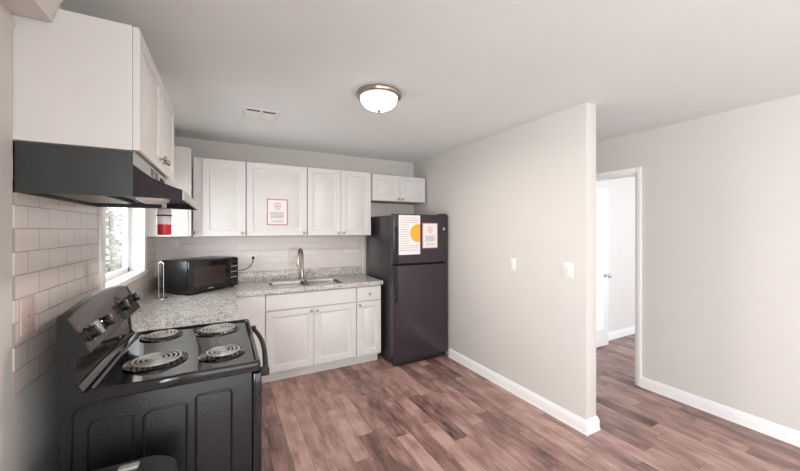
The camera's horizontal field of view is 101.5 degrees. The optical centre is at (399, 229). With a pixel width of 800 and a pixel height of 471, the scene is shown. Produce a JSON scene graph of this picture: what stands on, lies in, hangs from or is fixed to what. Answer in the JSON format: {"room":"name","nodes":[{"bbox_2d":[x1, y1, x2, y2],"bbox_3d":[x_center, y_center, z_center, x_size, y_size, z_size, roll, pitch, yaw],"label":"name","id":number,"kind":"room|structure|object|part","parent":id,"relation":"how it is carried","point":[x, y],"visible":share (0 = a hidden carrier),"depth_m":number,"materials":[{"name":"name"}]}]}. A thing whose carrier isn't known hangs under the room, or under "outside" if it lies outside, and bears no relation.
{"room":"kitchen","nodes":[
{"label":"kitchen","id":0,"kind":"room"},
{"bbox_2d":[0,3,62,470],"bbox_3d":[-0.796,0.275,0.089,0.120,2.398,6.907,0,0,-28],"label":"wall","id":1,"kind":"structure","parent":0,"point":[35,414],"depth_m":1.18,"materials":[{"name":"paint"}]},
{"bbox_2d":[0,8,14,470],"bbox_3d":[-0.784,0.406,0.204,0.009,2.135,1.899,0,0,-28],"label":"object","id":2,"kind":"structure","parent":1,"relation":"attached to","point":[7,24],"depth_m":1.00,"materials":[{"name":"paint"}]},
{"bbox_2d":[0,0,62,22],"bbox_3d":[-0.726,-0.805,0.234,0.140,0.238,1.897,0,0,-28],"label":"soffit","id":3,"kind":"object","parent":1,"relation":"attached to","point":[44,10],"depth_m":1.03,"materials":[{"name":"paint"}]},
{"bbox_2d":[12,140,155,395],"bbox_3d":[-1.801,0.122,2.104,0.006,0.818,2.404,0,0,-28],"label":"tiled wall","id":4,"kind":"structure","parent":1,"relation":"attached to","point":[55,243],"depth_m":1.23,"materials":[{"name":"white tile"}]},
{"bbox_2d":[19,296,34,336],"bbox_3d":[-1.261,0.291,1.108,0.008,0.121,0.086,0,0,-28],"label":"blank plate","id":5,"kind":"object","parent":4,"relation":"attached to","point":[26,306],"visible":1,"depth_m":1.10,"materials":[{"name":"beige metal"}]},
{"bbox_2d":[135,277,157,303],"bbox_3d":[-1.963,0.508,2.436,0.019,0.102,1.612,0,0,-28],"label":"backsplash","id":6,"kind":"structure","parent":4,"relation":"attached to","point":[147,289],"depth_m":2.74,"materials":[{"name":"grey stone"}]},
{"bbox_2d":[12,9,173,182],"bbox_3d":[-1.299,-0.514,1.533,0.354,0.453,0.925,0,0,-28],"label":"upper cabinet","id":7,"kind":"object","parent":1,"relation":"attached to","point":[79,80],"visible":0.98,"depth_m":1.13,"materials":[{"name":"white wood"}]},
{"bbox_3d":[-1.327,-0.288,1.518,0.283,0.002,0.893,0,0,-28],"label":"panel","id":8,"kind":"part","parent":7,"relation":"part of","materials":[{"name":"white wood"}]},
{"bbox_2d":[13,141,198,209],"bbox_3d":[-1.212,-0.197,1.487,0.459,0.175,0.763,0,0,-28],"label":"range hood","id":9,"kind":"object","parent":7,"relation":"attached to","point":[96,177],"visible":1,"depth_m":1.15,"materials":[{"name":"black paint"}]},
{"bbox_3d":[-1.103,-0.202,1.118,0.303,0.164,0.006,0,0,-28],"label":"panel","id":10,"kind":"part","parent":9,"relation":"part of","materials":[{"name":"black paint"}]},
{"bbox_3d":[-1.319,-0.141,1.408,0.180,0.014,0.520,0,0,-28],"label":"filter frame","id":11,"kind":"part","parent":9,"relation":"part of","materials":[{"name":"grey metal"}]},
{"bbox_3d":[-1.458,-0.202,1.782,0.303,0.164,0.006,0,0,-28],"label":"panel","id":12,"kind":"part","parent":9,"relation":"part of","materials":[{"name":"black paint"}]},
{"bbox_3d":[-1.215,-0.150,1.485,0.444,0.004,0.747,0,0,-28],"label":"underside plate","id":13,"kind":"part","parent":9,"relation":"part of","materials":[{"name":"metal"}]},
{"bbox_2d":[156,203,171,234],"bbox_3d":[-1.239,-0.061,1.719,0.069,0.176,0.069,0,0,-28],"label":"canister","id":14,"kind":"object","parent":9,"relation":"hanging from","point":[164,227],"visible":0.85,"depth_m":1.69,"materials":[{"name":"red plastic"}]},
{"bbox_3d":[-1.069,-0.514,1.395,0.020,0.448,0.458,0,0,-28],"label":"door","id":15,"kind":"part","parent":7,"relation":"part of","materials":[{"name":"white wood"}]},
{"bbox_3d":[-1.287,-0.514,1.801,0.020,0.448,0.458,0,0,-28],"label":"door","id":16,"kind":"part","parent":7,"relation":"part of","materials":[{"name":"white wood"}]},
{"bbox_2d":[99,207,146,290],"bbox_3d":[-1.920,0.049,2.222,0.137,0.640,1.140,0,0,-28],"label":"window","id":17,"kind":"structure","parent":1,"relation":"in","point":[134,220],"depth_m":2.59,"materials":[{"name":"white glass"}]},
{"bbox_3d":[-1.905,0.350,2.231,0.102,0.038,1.140,0,0,-28],"label":"sill","id":18,"kind":"part","parent":17,"relation":"part of","materials":[{"name":"white wood"}]},
{"bbox_2d":[147,146,195,236],"bbox_3d":[-2.035,-0.341,2.916,0.359,0.801,0.105,0,0,-28],"label":"upper cabinet","id":19,"kind":"object","parent":1,"relation":"attached to","point":[181,219],"visible":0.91,"depth_m":2.90,"materials":[{"name":"white wood"}]},
{"bbox_3d":[-1.912,-0.341,2.982,0.020,0.794,0.097,0,0,-28],"label":"door","id":20,"kind":"part","parent":19,"relation":"part of","materials":[{"name":"white wood"}]},
{"bbox_2d":[114,296,128,318],"bbox_3d":[-1.329,0.368,1.558,0.056,0.113,0.124,0,0,-28],"label":"knob","id":21,"kind":"object","parent":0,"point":[121,306],"depth_m":1.55,"materials":[{"name":"black plastic"}]},
{"bbox_2d":[174,136,413,274],"bbox_3d":[-0.608,0.275,4.162,4.290,2.398,0.100,0,0,-28],"label":"wall","id":22,"kind":"structure","parent":0,"point":[200,148],"depth_m":3.82,"materials":[{"name":"paint"}]},
{"bbox_2d":[193,157,245,236],"bbox_3d":[-1.788,-0.306,3.261,0.443,0.741,0.371,0,0,-28],"label":"upper cabinet","id":23,"kind":"object","parent":22,"relation":"attached to","point":[219,186],"visible":1,"depth_m":3.12,"materials":[{"name":"white wood"}]},
{"bbox_2d":[156,235,362,276],"bbox_3d":[-1.420,0.297,3.667,2.139,0.468,0.006,0,0,-28],"label":"tiled wall","id":24,"kind":"structure","parent":22,"relation":"attached to","point":[274,253],"depth_m":3.66,"materials":[{"name":"white tile"}]},
{"bbox_2d":[170,238,178,249],"bbox_3d":[-2.224,0.136,3.230,0.072,0.116,0.008,0,0,-28],"label":"wall outlet","id":25,"kind":"object","parent":24,"relation":"attached to","point":[174,242],"visible":1,"depth_m":3.23,"materials":[{"name":"white plastic"}]},
{"bbox_2d":[249,254,256,264],"bbox_3d":[-1.601,0.326,3.563,0.072,0.116,0.008,0,0,-28],"label":"wall outlet","id":26,"kind":"object","parent":24,"relation":"attached to","point":[251,255],"visible":1,"depth_m":3.56,"materials":[{"name":"white plastic"}]},
{"bbox_2d":[159,266,361,287],"bbox_3d":[-1.419,0.508,3.653,2.126,0.102,0.019,0,0,-28],"label":"backsplash","id":27,"kind":"structure","parent":22,"relation":"attached to","point":[334,271],"depth_m":3.74,"materials":[{"name":"grey stone"}]},
{"bbox_2d":[246,162,306,235],"bbox_3d":[-1.330,-0.306,3.506,0.593,0.741,0.371,0,0,-28],"label":"upper cabinet","id":28,"kind":"object","parent":22,"relation":"attached to","point":[264,181],"visible":0.95,"depth_m":3.36,"materials":[{"name":"white wood"}]},
{"bbox_2d":[267,199,287,224],"bbox_3d":[-1.261,-0.182,3.365,0.202,0.267,0.001,0,0,-28],"label":"notice","id":29,"kind":"object","parent":28,"relation":"attached to","point":[277,209],"visible":1,"depth_m":3.37,"materials":[{"name":"white paper"}]},
{"bbox_2d":[307,167,370,235],"bbox_3d":[-0.739,-0.306,3.822,0.742,0.741,0.371,0,0,-28],"label":"upper cabinet","id":30,"kind":"object","parent":22,"relation":"attached to","point":[338,201],"visible":0.97,"depth_m":3.67,"materials":[{"name":"white wood"}]},
{"bbox_3d":[-0.833,-0.306,3.607,0.366,0.734,0.020,0,0,-28],"label":"door","id":31,"kind":"part","parent":30,"relation":"part of","materials":[{"name":"white wood"}]},
{"bbox_3d":[-0.508,-0.306,3.780,0.366,0.734,0.020,0,0,-28],"label":"door","id":32,"kind":"part","parent":30,"relation":"part of","materials":[{"name":"white wood"}]},
{"bbox_2d":[363,235,363,273],"bbox_3d":[-0.471,0.319,4.173,0.011,0.510,0.009,0,0,-28],"label":"trim","id":33,"kind":"structure","parent":22,"relation":"attached to","point":[363,235],"depth_m":4.17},
{"bbox_2d":[371,174,424,204],"bbox_3d":[-0.072,-0.508,4.178,0.745,0.319,0.371,0,0,-28],"label":"upper cabinet","id":34,"kind":"object","parent":22,"relation":"attached to","point":[387,189],"visible":0.98,"depth_m":4.03,"materials":[{"name":"white wood"}]},
{"bbox_3d":[-0.167,-0.508,3.963,0.367,0.312,0.020,0,0,-28],"label":"door","id":35,"kind":"part","parent":34,"relation":"part of","materials":[{"name":"white wood"}]},
{"bbox_3d":[-0.087,-0.349,4.206,0.713,0.002,0.300,0,0,-28],"label":"panel","id":36,"kind":"part","parent":34,"relation":"part of","materials":[{"name":"white wood"}]},
{"bbox_3d":[0.160,-0.508,4.137,0.367,0.312,0.020,0,0,-28],"label":"door","id":37,"kind":"part","parent":34,"relation":"part of","materials":[{"name":"white wood"}]},
{"bbox_2d":[60,0,799,162],"bbox_3d":[2.424,-0.964,1.809,7.420,0.081,7.107,0,0,-28],"label":"ceiling","id":38,"kind":"structure","parent":0,"point":[465,72],"depth_m":1.78,"materials":[{"name":"paint"}]},
{"bbox_2d":[242,106,279,120],"bbox_3d":[-1.108,-0.919,2.602,0.262,0.010,0.235,0,0,-28],"label":"ceiling vent","id":39,"kind":"object","parent":38,"relation":"in","point":[251,112],"visible":1,"depth_m":2.59,"materials":[{"name":"white plastic"}]},
{"bbox_2d":[356,84,401,112],"bbox_3d":[-0.142,-0.856,2.214,0.310,0.136,0.310,0,0,-28],"label":"ceiling light","id":40,"kind":"object","parent":38,"relation":"attached to","point":[378,98],"visible":1,"depth_m":2.13,"materials":[{"name":"white glass"}]},
{"bbox_3d":[-0.142,-0.854,2.214,0.252,0.088,0.252,0,0,-28],"label":"lamp shade","id":41,"kind":"part","parent":40,"relation":"part of","materials":[{"name":"white glass"}]},
{"bbox_2d":[414,102,595,419],"bbox_3d":[0.819,0.275,3.474,0.122,2.398,2.458,0,0,-28],"label":"wall partition","id":42,"kind":"structure","parent":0,"point":[526,193],"depth_m":2.83,"materials":[{"name":"paint"}]},
{"bbox_2d":[509,258,515,270],"bbox_3d":[1.019,0.314,2.964,0.007,0.114,0.072,0,0,-28],"label":"light switch","id":43,"kind":"object","parent":42,"relation":"attached to","point":[512,261],"visible":1,"depth_m":2.96,"materials":[{"name":"white plastic"}]},
{"bbox_2d":[448,348,599,435],"bbox_3d":[0.824,1.424,3.466,0.160,0.100,2.477,0,0,-28],"label":"baseboard","id":44,"kind":"structure","parent":42,"relation":"attached to","point":[590,426],"depth_m":2.75,"materials":[{"name":"white wood"}]},
{"bbox_2d":[562,262,572,277],"bbox_3d":[1.274,0.306,2.486,0.007,0.116,0.092,0,0,-28],"label":"light switch","id":45,"kind":"object","parent":42,"relation":"attached to","point":[567,268],"visible":1,"depth_m":2.49,"materials":[{"name":"white plastic"}]},
{"bbox_2d":[262,334,799,470],"bbox_3d":[2.424,1.504,1.809,7.420,0.060,7.107,0,0,-28],"label":"floor","id":46,"kind":"structure","parent":0,"point":[436,413],"depth_m":2.40,"materials":[{"name":"brown wood"}]},
{"bbox_2d":[94,455,177,470],"bbox_3d":[-0.883,1.116,0.963,0.370,0.716,0.300,0,0,-28],"label":"trash can","id":47,"kind":"object","parent":46,"relation":"on","point":[155,462],"visible":1,"depth_m":1.07,"materials":[{"name":"black plastic"}]},
{"bbox_2d":[57,285,268,470],"bbox_3d":[-1.024,0.873,1.589,0.684,1.202,0.760,0,0,-28],"label":"stove","id":48,"kind":"object","parent":46,"relation":"on","point":[191,395],"visible":1,"depth_m":1.29,"materials":[{"name":"black metal"}]},
{"bbox_3d":[-1.111,0.371,1.184,0.050,0.057,0.054,0,0,-28],"label":"control knob","id":49,"kind":"part","parent":48,"relation":"part of","materials":[{"name":"black plastic"}]},
{"bbox_3d":[-1.157,0.373,1.253,0.032,0.051,0.052,0,0,-28],"label":"indicator plate","id":50,"kind":"part","parent":48,"relation":"part of","materials":[{"name":"silver metal"}]},
{"bbox_3d":[-1.289,0.352,1.447,0.084,0.160,0.754,0,0,-28],"label":"control panel","id":51,"kind":"part","parent":48,"relation":"part of","materials":[{"name":"black metal"}]},
{"bbox_3d":[-1.188,0.371,1.329,0.050,0.057,0.054,0,0,-28],"label":"control knob","id":52,"kind":"part","parent":48,"relation":"part of","materials":[{"name":"black plastic"}]},
{"bbox_3d":[-1.318,0.366,1.563,0.055,0.066,0.068,0,0,-28],"label":"control knob","id":53,"kind":"part","parent":48,"relation":"part of","materials":[{"name":"black plastic"}]},
{"bbox_3d":[-1.415,0.361,1.744,0.051,0.059,0.054,0,0,-28],"label":"control knob","id":54,"kind":"part","parent":48,"relation":"part of","materials":[{"name":"black plastic"}]},
{"bbox_2d":[84,319,260,399],"bbox_3d":[-1.021,0.579,1.591,0.569,0.045,0.758,0,0,-28],"label":"cooktop","id":55,"kind":"object","parent":48,"relation":"in","point":[147,363],"depth_m":1.40,"materials":[{"name":"black metal"}]},
{"bbox_2d":[251,325,268,470],"bbox_3d":[-0.760,0.926,1.730,0.086,0.666,0.752,0,0,-28],"label":"door","id":56,"kind":"structure","parent":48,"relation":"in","point":[257,372],"depth_m":1.39,"materials":[{"name":"black"}]},
{"bbox_2d":[237,294,264,382],"bbox_3d":[-1.809,1.036,3.103,0.923,0.875,0.606,0,0,-28],"label":"base cabinet","id":57,"kind":"object","parent":46,"relation":"on","point":[252,308],"visible":0.2,"depth_m":3.02,"materials":[{"name":"white wood"}]},
{"bbox_2d":[264,282,355,382],"bbox_3d":[-0.996,1.036,3.521,0.902,0.875,0.636,0,0,-28],"label":"base cabinet","id":58,"kind":"object","parent":46,"relation":"on","point":[312,331],"visible":0.94,"depth_m":3.26,"materials":[{"name":"white wood"}]},
{"bbox_3d":[-1.061,1.061,3.171,0.444,0.575,0.020,0,0,-28],"label":"door","id":59,"kind":"part","parent":58,"relation":"part of","materials":[{"name":"white wood"}]},
{"bbox_3d":[-0.864,0.688,3.276,0.891,0.152,0.020,0,0,-28],"label":"drawer","id":60,"kind":"part","parent":58,"relation":"part of","materials":[{"name":"white wood"}]},
{"bbox_3d":[-0.667,1.061,3.381,0.444,0.575,0.020,0,0,-28],"label":"door","id":61,"kind":"part","parent":58,"relation":"part of","materials":[{"name":"white wood"}]},
{"bbox_2d":[353,284,380,364],"bbox_3d":[-0.469,1.036,3.803,0.288,0.875,0.636,0,0,-28],"label":"base cabinet","id":62,"kind":"object","parent":46,"relation":"on","point":[368,298],"visible":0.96,"depth_m":3.55,"materials":[{"name":"white wood"}]},
{"bbox_3d":[-0.338,0.688,3.557,0.279,0.152,0.020,0,0,-28],"label":"drawer","id":63,"kind":"part","parent":62,"relation":"part of","materials":[{"name":"white wood"}]},
{"bbox_3d":[-0.338,1.061,3.557,0.279,0.575,0.020,0,0,-28],"label":"door","id":64,"kind":"part","parent":62,"relation":"part of","materials":[{"name":"white wood"}]},
{"bbox_2d":[366,214,447,365],"bbox_3d":[0.072,0.644,3.963,0.713,1.660,0.827,0,0,-28],"label":"refrigerator","id":65,"kind":"object","parent":46,"relation":"on","point":[414,288],"visible":0.88,"depth_m":3.63,"materials":[{"name":"black metal"}]},
{"bbox_3d":[-0.039,0.585,3.458,0.038,0.378,0.042,0,0,-28],"label":"handle","id":66,"kind":"part","parent":65,"relation":"part of","materials":[{"name":"black plastic"}]},
{"bbox_3d":[-0.039,0.164,3.458,0.038,0.380,0.042,0,0,-28],"label":"handle","id":67,"kind":"part","parent":65,"relation":"part of","materials":[{"name":"black plastic"}]},
{"bbox_2d":[399,215,419,254],"bbox_3d":[0.105,0.055,3.556,0.268,0.428,0.001,0,0,-28],"label":"information sheet","id":68,"kind":"object","parent":65,"relation":"attached to","point":[409,225],"visible":1,"depth_m":3.56,"materials":[{"name":"white paper"}]},
{"bbox_3d":[0.232,0.895,3.664,0.713,1.027,0.068,0,0,-28],"label":"fresh food door","id":69,"kind":"part","parent":65,"relation":"part of","materials":[{"name":"black metal"}]},
{"bbox_3d":[0.232,0.099,3.664,0.713,0.542,0.068,0,0,-28],"label":"freezer door","id":70,"kind":"part","parent":65,"relation":"part of","materials":[{"name":"black metal"}]},
{"bbox_2d":[422,223,437,247],"bbox_3d":[0.339,0.065,3.681,0.203,0.282,0.001,0,0,-28],"label":"notice","id":71,"kind":"object","parent":65,"relation":"attached to","point":[429,230],"visible":1,"depth_m":3.68,"materials":[{"name":"white paper"}]},
{"bbox_3d":[-1.522,1.036,2.336,0.696,0.875,1.005,0,0,-28],"label":"base cabinet","id":72,"kind":"object","parent":46,"relation":"on","visible":0},
{"bbox_2d":[131,274,382,331],"bbox_3d":[-1.043,0.579,2.943,2.132,0.038,1.638,0,0,-28],"label":"countertop","id":73,"kind":"structure","parent":72,"relation":"on","point":[219,304],"depth_m":2.52,"materials":[{"name":"stone"}]},
{"bbox_2d":[154,262,167,299],"bbox_3d":[-1.951,0.410,2.671,0.090,0.299,0.090,0,0,-28],"label":"paper towel holder","id":74,"kind":"object","parent":73,"relation":"on","point":[158,297],"visible":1,"depth_m":2.67,"materials":[{"name":"silver metal"}]},
{"bbox_2d":[162,256,254,294],"bbox_3d":[-1.791,0.413,3.202,0.340,0.293,0.829,0,0,21],"label":"microwave","id":75,"kind":"object","parent":73,"relation":"on","point":[187,276],"visible":1,"depth_m":2.87,"materials":[{"name":"black metal"}]},
{"bbox_3d":[-1.720,0.406,2.954,0.024,0.268,0.410,0,0,21],"label":"door","id":76,"kind":"part","parent":75,"relation":"part of","materials":[{"name":"black glass"}]},
{"bbox_3d":[-1.629,0.406,3.192,0.022,0.268,0.099,0,0,21],"label":"control panel","id":77,"kind":"part","parent":75,"relation":"part of","materials":[{"name":"black plastic"}]},
{"bbox_2d":[296,248,309,279],"bbox_3d":[-1.102,0.381,3.643,0.102,0.358,0.255,0,0,13],"label":"faucet","id":78,"kind":"object","parent":73,"relation":"on","point":[300,250],"visible":1,"depth_m":3.70,"materials":[{"name":"silver metal"}]},
{"bbox_3d":[-1.103,0.333,3.626,0.029,0.263,0.208,0,0,-4],"label":"spout","id":79,"kind":"part","parent":78,"relation":"part of","materials":[{"name":"silver metal"}]},
{"bbox_2d":[268,279,342,287],"bbox_3d":[-0.992,0.673,3.458,0.741,0.222,0.395,0,0,-28],"label":"sink","id":80,"kind":"object","parent":73,"relation":"in","point":[307,282],"visible":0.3,"depth_m":3.58,"materials":[{"name":"silver metal"}]},
{"bbox_3d":[-1.153,0.673,3.372,0.375,0.222,0.395,0,0,-28],"label":"bowl","id":81,"kind":"part","parent":80,"relation":"part of","materials":[{"name":"silver metal"}]},
{"bbox_3d":[-0.830,0.673,3.545,0.375,0.222,0.395,0,0,-28],"label":"bowl","id":82,"kind":"part","parent":80,"relation":"part of","materials":[{"name":"silver metal"}]},
{"bbox_2d":[596,177,634,331],"bbox_3d":[3.261,0.275,4.687,3.030,2.398,0.100,0,0,-28],"label":"wall","id":83,"kind":"structure","parent":0,"point":[621,192],"depth_m":4.51,"materials":[{"name":"paint"}]},
{"bbox_2d":[608,326,634,340],"bbox_3d":[3.289,1.424,4.634,3.030,0.100,0.019,0,0,-28],"label":"baseboard","id":84,"kind":"structure","parent":83,"relation":"attached to","point":[616,334],"depth_m":4.50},
{"bbox_2d":[596,94,799,431],"bbox_3d":[2.882,0.275,2.054,0.120,2.398,6.907,0,0,-28],"label":"wall","id":85,"kind":"structure","parent":0,"point":[721,191],"depth_m":2.56,"materials":[{"name":"paint"}]},
{"bbox_2d":[596,188,611,347],"bbox_3d":[2.342,0.469,3.983,0.735,1.985,0.101,0,0,-28],"label":"door","id":86,"kind":"structure","parent":85,"relation":"in","point":[602,275],"depth_m":4.10,"materials":[{"name":"white wood"}]},
{"bbox_3d":[2.463,-0.296,4.064,0.225,0.260,0.006,0,0,-28],"label":"raised panel","id":87,"kind":"part","parent":86,"relation":"part of","materials":[{"name":"white wood"}]},
{"bbox_3d":[2.463,0.209,4.064,0.225,0.570,0.006,0,0,-28],"label":"raised panel","id":88,"kind":"part","parent":86,"relation":"part of","materials":[{"name":"white wood"}]},
{"bbox_3d":[2.463,0.964,4.064,0.225,0.580,0.006,0,0,-28],"label":"raised panel","id":89,"kind":"part","parent":86,"relation":"part of","materials":[{"name":"white wood"}]},
{"bbox_2d":[596,167,641,386],"bbox_3d":[2.119,0.441,3.479,0.150,2.065,0.864,0,0,-28],"label":"trim","id":90,"kind":"structure","parent":85,"relation":"attached to","point":[632,172],"depth_m":3.09,"materials":[{"name":"white wood"}]},
{"bbox_2d":[641,376,799,446],"bbox_3d":[2.821,1.424,2.021,0.019,0.100,6.907,0,0,-28],"label":"baseboard","id":91,"kind":"structure","parent":85,"relation":"attached to","point":[791,436],"depth_m":2.54,"materials":[{"name":"white wood"}]},
{"label":"outside","id":92,"kind":"structure","parent":0,"visible":0},
{"bbox_3d":[-15.939,2.024,-2.847,29.200,0.100,40.000,0,0,-28],"label":"ground","id":93,"kind":"structure","parent":92,"visible":0},
{"bbox_2d":[106,207,121,271],"bbox_3d":[-6.817,0.256,7.670,1.907,3.448,1.908,0,0,-1],"label":"tree","id":94,"kind":"object","parent":93,"relation":"on","point":[114,246],"visible":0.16,"depth_m":7.67,"materials":[{"name":"green plant"}]}
]}

